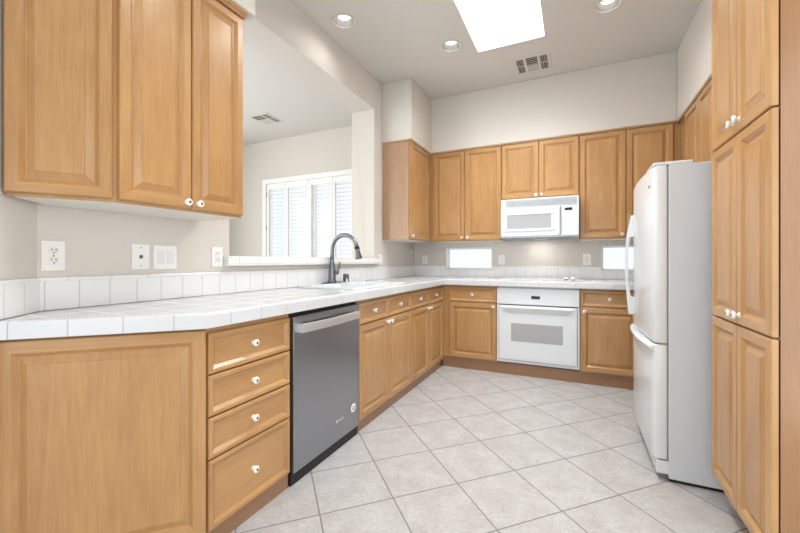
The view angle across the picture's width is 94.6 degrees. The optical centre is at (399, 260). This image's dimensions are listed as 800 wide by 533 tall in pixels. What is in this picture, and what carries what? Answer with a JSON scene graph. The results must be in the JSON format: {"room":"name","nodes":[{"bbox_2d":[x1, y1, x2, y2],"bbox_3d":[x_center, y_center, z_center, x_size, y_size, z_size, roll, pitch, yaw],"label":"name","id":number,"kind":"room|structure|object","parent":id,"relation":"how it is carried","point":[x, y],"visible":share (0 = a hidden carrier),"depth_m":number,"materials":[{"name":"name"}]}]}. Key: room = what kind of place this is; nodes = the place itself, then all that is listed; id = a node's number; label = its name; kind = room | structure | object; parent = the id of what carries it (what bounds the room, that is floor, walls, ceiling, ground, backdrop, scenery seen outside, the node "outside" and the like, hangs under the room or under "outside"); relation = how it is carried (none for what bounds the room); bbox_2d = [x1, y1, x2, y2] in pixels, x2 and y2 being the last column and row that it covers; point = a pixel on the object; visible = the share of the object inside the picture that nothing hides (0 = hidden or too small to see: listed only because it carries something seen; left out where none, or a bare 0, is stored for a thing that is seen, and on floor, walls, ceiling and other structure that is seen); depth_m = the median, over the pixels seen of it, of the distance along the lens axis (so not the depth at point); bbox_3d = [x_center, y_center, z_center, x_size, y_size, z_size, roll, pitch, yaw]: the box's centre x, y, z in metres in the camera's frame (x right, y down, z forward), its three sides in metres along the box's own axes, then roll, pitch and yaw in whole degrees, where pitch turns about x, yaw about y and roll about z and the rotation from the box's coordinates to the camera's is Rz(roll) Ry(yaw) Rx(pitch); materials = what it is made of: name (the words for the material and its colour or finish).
{"room":"kitchen","nodes":[
{"label":"kitchen","id":0,"kind":"room"},
{"bbox_2d":[0,0,430,320],"bbox_3d":[-0.618,-0.376,2.884,0.645,2.989,3.956,0,0,25],"label":"wall","id":1,"kind":"structure","parent":0,"point":[97,243],"depth_m":2.51,"materials":[{"name":"paint"}]},
{"bbox_2d":[41,240,64,270],"bbox_3d":[-1.355,-0.018,1.443,0.008,0.118,0.074,0,0,25],"label":"electrical outlet","id":2,"kind":"object","parent":1,"relation":"attached to","point":[52,252],"visible":1,"depth_m":1.44,"materials":[{"name":"white plastic"}]},
{"bbox_2d":[48,247,58,254],"bbox_3d":[-1.352,-0.037,1.442,0.003,0.034,0.034,0,0,25],"label":"receptacle","id":3,"kind":"object","parent":2,"relation":"attached to","point":[51,250],"depth_m":1.44,"materials":[{"name":"white plastic"}]},
{"bbox_2d":[48,257,58,264],"bbox_3d":[-1.352,0.002,1.442,0.003,0.034,0.034,0,0,25],"label":"receptacle","id":4,"kind":"object","parent":2,"relation":"attached to","point":[51,260],"depth_m":1.44,"materials":[{"name":"white plastic"}]},
{"bbox_2d":[3,0,247,220],"bbox_3d":[-1.099,-0.728,1.565,0.360,1.028,0.851,0,0,25],"label":"upper cabinet","id":5,"kind":"object","parent":1,"relation":"attached to","point":[120,106],"visible":1,"depth_m":1.38,"materials":[{"name":"brown wood"}]},
{"bbox_2d":[132,244,149,269],"bbox_3d":[-1.214,-0.017,1.732,0.014,0.118,0.078,0,0,25],"label":"cable jack plate","id":6,"kind":"object","parent":1,"relation":"attached to","point":[140,252],"visible":1,"depth_m":1.73,"materials":[{"name":"white plastic"}]},
{"bbox_2d":[153,245,176,269],"bbox_3d":[-1.167,-0.015,1.837,0.009,0.118,0.116,0,0,25],"label":"light switch","id":7,"kind":"object","parent":1,"relation":"attached to","point":[164,257],"visible":1,"depth_m":1.83,"materials":[{"name":"white plastic"}]},
{"bbox_2d":[212,247,222,266],"bbox_3d":[-1.041,-0.020,2.103,0.008,0.114,0.070,0,0,25],"label":"wall outlet","id":8,"kind":"object","parent":1,"relation":"attached to","point":[217,252],"visible":1,"depth_m":2.10,"materials":[{"name":"white plastic"}]},
{"bbox_2d":[215,251,219,262],"bbox_3d":[-1.039,-0.020,2.102,0.003,0.066,0.033,0,0,25],"label":"receptacle","id":9,"kind":"object","parent":8,"relation":"attached to","point":[217,253],"depth_m":2.10,"materials":[{"name":"white plastic"}]},
{"bbox_2d":[224,256,379,265],"bbox_3d":[-0.766,0.004,3.034,0.385,0.060,1.831,0,0,25],"label":"ledge","id":10,"kind":"object","parent":1,"relation":"attached to","point":[228,260],"visible":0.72,"depth_m":2.56,"materials":[{"name":"tile"}]},
{"bbox_2d":[0,266,633,319],"bbox_3d":[0.719,0.128,2.321,3.000,0.126,3.823,0,0,25],"label":"backsplash","id":11,"kind":"structure","parent":1,"relation":"attached to","point":[18,297],"depth_m":1.95,"materials":[{"name":"tile"}]},
{"bbox_2d":[378,254,381,264],"bbox_3d":[-0.206,-0.009,3.863,0.009,0.112,0.080,0,0,25],"label":"light switch","id":12,"kind":"object","parent":1,"relation":"attached to","point":[379,255],"visible":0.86,"depth_m":3.86,"materials":[{"name":"white plastic"}]},
{"bbox_2d":[382,139,429,242],"bbox_3d":[0.091,-0.728,4.082,0.350,1.028,0.570,0,0,25],"label":"upper cabinet","id":13,"kind":"object","parent":1,"relation":"attached to","point":[405,162],"visible":1,"depth_m":3.86,"materials":[{"name":"brown wood"}]},
{"bbox_2d":[431,0,711,152],"bbox_3d":[1.106,-1.553,2.740,2.666,0.620,2.749,0,0,25],"label":"wall","id":14,"kind":"structure","parent":1,"relation":"attached to","point":[659,88],"depth_m":3.59,"materials":[{"name":"paint"}]},
{"bbox_2d":[229,126,633,300],"bbox_3d":[0.055,-0.375,4.831,6.558,2.976,0.140,0,0,25],"label":"wall","id":15,"kind":"structure","parent":0,"point":[327,150],"depth_m":5.32,"materials":[{"name":"paint"}]},
{"bbox_2d":[262,169,351,256],"bbox_3d":[-1.289,-0.523,5.445,1.858,1.472,0.142,0,0,25],"label":"window","id":16,"kind":"structure","parent":15,"relation":"in","point":[347,171],"depth_m":5.58,"materials":[{"name":"white paint"}]},
{"bbox_2d":[266,182,285,256],"bbox_3d":[-1.910,-0.523,5.692,0.382,1.332,0.074,0,0,25],"label":"plantation shutter","id":17,"kind":"object","parent":16,"relation":"attached to","point":[282,185],"visible":0.73,"depth_m":5.68,"materials":[{"name":"white paint"}]},
{"bbox_2d":[286,180,308,256],"bbox_3d":[-1.535,-0.523,5.515,0.436,1.332,0.074,0,0,25],"label":"plantation shutter","id":18,"kind":"object","parent":16,"relation":"attached to","point":[300,183],"visible":0.77,"depth_m":5.50,"materials":[{"name":"white paint"}]},
{"bbox_2d":[309,177,332,256],"bbox_3d":[-1.145,-0.523,5.329,0.416,1.332,0.074,0,0,25],"label":"plantation shutter","id":19,"kind":"object","parent":16,"relation":"attached to","point":[327,180],"visible":0.78,"depth_m":5.33,"materials":[{"name":"white paint"}]},
{"bbox_2d":[333,174,351,256],"bbox_3d":[-0.744,-0.523,5.139,0.460,1.332,0.074,0,0,25],"label":"plantation shutter","id":20,"kind":"object","parent":16,"relation":"attached to","point":[344,178],"visible":0.49,"depth_m":5.17,"materials":[{"name":"white paint"}]},
{"bbox_2d":[422,255,426,263],"bbox_3d":[0.311,-0.008,4.627,0.070,0.112,0.008,0,0,25],"label":"electrical outlet","id":21,"kind":"object","parent":15,"relation":"attached to","point":[424,257],"visible":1,"depth_m":4.62,"materials":[{"name":"white plastic"}]},
{"bbox_2d":[429,144,505,242],"bbox_3d":[0.765,-0.728,4.235,0.828,1.028,0.318,0,0,25],"label":"upper cabinet","id":22,"kind":"object","parent":15,"relation":"attached to","point":[465,185],"visible":0.98,"depth_m":4.10,"materials":[{"name":"brown wood"}]},
{"bbox_2d":[446,247,491,269],"bbox_3d":[0.840,-0.022,4.443,0.559,0.262,0.128,0,0,25],"label":"window","id":23,"kind":"structure","parent":15,"relation":"in","point":[447,249],"depth_m":4.48,"materials":[{"name":"white paint"}]},
{"bbox_2d":[498,255,504,264],"bbox_3d":[1.163,-0.008,4.222,0.070,0.112,0.009,0,0,25],"label":"light switch","id":24,"kind":"object","parent":15,"relation":"attached to","point":[501,258],"visible":1,"depth_m":4.22,"materials":[{"name":"white plastic"}]},
{"bbox_2d":[501,134,578,199],"bbox_3d":[1.477,-0.940,3.897,0.746,0.605,0.318,0,0,25],"label":"upper cabinet","id":25,"kind":"object","parent":15,"relation":"attached to","point":[545,167],"visible":0.96,"depth_m":3.77,"materials":[{"name":"brown wood"}]},
{"bbox_2d":[501,195,578,240],"bbox_3d":[1.455,-0.421,3.837,0.728,0.404,0.448,0,0,25],"label":"microwave","id":26,"kind":"object","parent":25,"relation":"attached to","point":[544,218],"visible":1,"depth_m":3.65,"materials":[{"name":"white plastic"}]},
{"bbox_2d":[583,254,590,264],"bbox_3d":[1.950,-0.010,3.849,0.078,0.122,0.009,0,0,25],"label":"light switch","id":27,"kind":"object","parent":15,"relation":"attached to","point":[586,257],"visible":1,"depth_m":3.85,"materials":[{"name":"white plastic"}]},
{"bbox_2d":[601,245,633,270],"bbox_3d":[2.349,-0.022,3.727,0.559,0.262,0.128,0,0,25],"label":"window","id":28,"kind":"structure","parent":15,"relation":"in","point":[604,246],"depth_m":3.79,"materials":[{"name":"white paint"}]},
{"bbox_2d":[579,121,680,240],"bbox_3d":[2.182,-0.724,3.562,0.810,1.036,0.318,0,0,25],"label":"upper cabinet","id":29,"kind":"object","parent":15,"relation":"attached to","point":[612,162],"visible":0.56,"depth_m":3.48,"materials":[{"name":"brown wood"}]},
{"bbox_2d":[243,0,701,145],"bbox_3d":[-1.533,-1.933,1.484,6.558,0.140,7.568,0,0,25],"label":"ceiling","id":30,"kind":"structure","parent":0,"point":[392,40],"depth_m":3.24,"materials":[{"name":"paint"}]},
{"bbox_2d":[248,113,283,124],"bbox_3d":[-1.768,-1.858,4.857,0.330,0.009,0.320,0,0,25],"label":"ceiling vent","id":31,"kind":"object","parent":30,"relation":"in","point":[264,118],"visible":1,"depth_m":4.85,"materials":[{"name":"metal"}]},
{"bbox_2d":[332,13,356,28],"bbox_3d":[-0.435,-1.908,2.874,0.192,0.102,0.192,0,0,25],"label":"recessed light","id":32,"kind":"object","parent":30,"relation":"in","point":[341,20],"visible":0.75,"depth_m":2.92,"materials":[{"name":"metal"}]},
{"bbox_2d":[440,40,461,52],"bbox_3d":[0.443,-1.908,3.206,0.192,0.102,0.192,0,0,25],"label":"recessed light","id":33,"kind":"object","parent":30,"relation":"in","point":[449,46],"visible":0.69,"depth_m":3.25,"materials":[{"name":"metal"}]},
{"bbox_2d":[463,0,541,35],"bbox_3d":[0.688,-2.315,2.629,0.613,0.624,1.280,0,0,25],"label":"window","id":34,"kind":"structure","parent":30,"relation":"attached to","point":[487,16],"depth_m":3.19,"materials":[{"name":"white glass"}]},
{"bbox_2d":[512,51,551,74],"bbox_3d":[1.254,-1.858,3.495,0.330,0.009,0.320,0,0,25],"label":"ceiling vent","id":35,"kind":"object","parent":30,"relation":"in","point":[541,61],"visible":1,"depth_m":3.48,"materials":[{"name":"metal"}]},
{"bbox_2d":[593,0,622,13],"bbox_3d":[1.517,-1.908,2.690,0.192,0.102,0.192,0,0,25],"label":"recessed light","id":36,"kind":"object","parent":30,"relation":"in","point":[603,6],"visible":0.98,"depth_m":2.74,"materials":[{"name":"metal"}]},
{"bbox_2d":[231,359,749,532],"bbox_3d":[-1.533,1.153,1.484,6.558,0.080,7.568,0,0,25],"label":"floor","id":37,"kind":"structure","parent":0,"point":[464,450],"depth_m":1.91,"materials":[{"name":"tile"}]},
{"bbox_2d":[0,329,205,532],"bbox_3d":[-1.084,0.684,1.320,0.594,0.858,0.438,0,0,25],"label":"base cabinet","id":38,"kind":"object","parent":37,"relation":"on","point":[99,433],"visible":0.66,"depth_m":1.27,"materials":[{"name":"brown wood"}]},
{"bbox_2d":[0,276,633,339],"bbox_3d":[0.719,0.223,2.318,2.999,0.060,3.825,0,0,25],"label":"countertop","id":39,"kind":"structure","parent":38,"relation":"on","point":[208,311],"depth_m":1.55,"materials":[{"name":"tile"}]},
{"bbox_2d":[322,233,361,283],"bbox_3d":[-0.436,-0.018,2.914,0.311,0.396,0.230,0,0,25],"label":"kitchen faucet","id":40,"kind":"object","parent":39,"relation":"on","point":[333,272],"visible":1,"depth_m":2.94,"materials":[{"name":"grey metal"}]},
{"bbox_2d":[296,274,403,289],"bbox_3d":[-0.352,0.180,2.873,0.500,0.136,0.800,0,0,25],"label":"sink","id":41,"kind":"object","parent":39,"relation":"in","point":[352,285],"depth_m":2.85,"materials":[{"name":"white ceramic"}]},
{"bbox_2d":[501,277,578,280],"bbox_3d":[1.425,0.178,3.773,0.720,0.028,0.460,0,0,25],"label":"cooktop","id":42,"kind":"object","parent":39,"relation":"in","point":[506,278],"visible":1,"depth_m":3.64,"materials":[{"name":"white glass"}]},
{"bbox_2d":[204,314,289,532],"bbox_3d":[-0.887,0.684,1.720,0.604,0.858,0.452,0,0,25],"label":"base cabinet","id":43,"kind":"object","parent":37,"relation":"on","point":[248,363],"visible":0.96,"depth_m":1.57,"materials":[{"name":"brown wood"}]},
{"bbox_2d":[288,302,359,486],"bbox_3d":[-0.642,0.684,2.202,0.634,0.853,0.620,0,0,25],"label":"dishwasher","id":44,"kind":"object","parent":37,"relation":"on","point":[324,341],"visible":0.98,"depth_m":2.02,"materials":[{"name":"grey metal"}]},
{"bbox_2d":[355,291,410,431],"bbox_3d":[-0.337,0.684,2.866,0.616,0.858,0.834,0,0,25],"label":"base cabinet","id":45,"kind":"object","parent":37,"relation":"on","point":[384,321],"visible":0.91,"depth_m":2.67,"materials":[{"name":"brown wood"}]},
{"bbox_2d":[409,285,442,390],"bbox_3d":[0.022,0.684,3.621,0.616,0.858,0.834,0,0,25],"label":"base cabinet","id":46,"kind":"object","parent":37,"relation":"on","point":[426,303],"visible":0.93,"depth_m":3.45,"materials":[{"name":"brown wood"}]},
{"bbox_2d":[443,285,497,372],"bbox_3d":[0.823,0.684,4.028,0.566,0.858,0.636,0,0,25],"label":"base cabinet","id":47,"kind":"object","parent":37,"relation":"on","point":[469,311],"visible":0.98,"depth_m":3.76,"materials":[{"name":"brown wood"}]},
{"bbox_2d":[497,286,579,382],"bbox_3d":[1.408,0.685,3.736,0.738,0.856,0.622,0,0,25],"label":"wall oven","id":48,"kind":"object","parent":37,"relation":"on","point":[538,328],"visible":0.98,"depth_m":3.47,"materials":[{"name":"white metal"}]},
{"bbox_2d":[579,289,633,389],"bbox_3d":[2.251,0.684,3.350,1.115,0.858,0.636,0,0,25],"label":"base cabinet","id":49,"kind":"object","parent":37,"relation":"on","point":[606,336],"visible":0.41,"depth_m":3.24,"materials":[{"name":"brown wood"}]},
{"bbox_2d":[625,159,723,492],"bbox_3d":[1.778,0.307,2.062,0.825,1.612,0.749,0,0,25],"label":"refrigerator","id":50,"kind":"object","parent":37,"relation":"on","point":[670,226],"visible":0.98,"depth_m":1.84,"materials":[{"name":"white metal"}]},
{"bbox_2d":[712,0,799,532],"bbox_3d":[1.560,-0.065,1.314,0.616,2.355,0.569,0,0,25],"label":"pantry cabinet","id":51,"kind":"object","parent":37,"relation":"on","point":[756,43],"visible":1,"depth_m":1.27,"materials":[{"name":"brown wood"}]},
{"bbox_3d":[1.383,-0.375,0.073,0.120,2.976,7.318,0,0,25],"label":"wall","id":52,"kind":"structure","parent":0,"visible":0},
{"bbox_2d":[678,75,713,162],"bbox_3d":[2.412,-0.729,2.800,0.354,1.026,0.945,0,0,25],"label":"upper cabinet","id":53,"kind":"object","parent":52,"relation":"attached to","point":[696,120],"visible":0.1,"depth_m":2.74,"materials":[{"name":"brown wood"}]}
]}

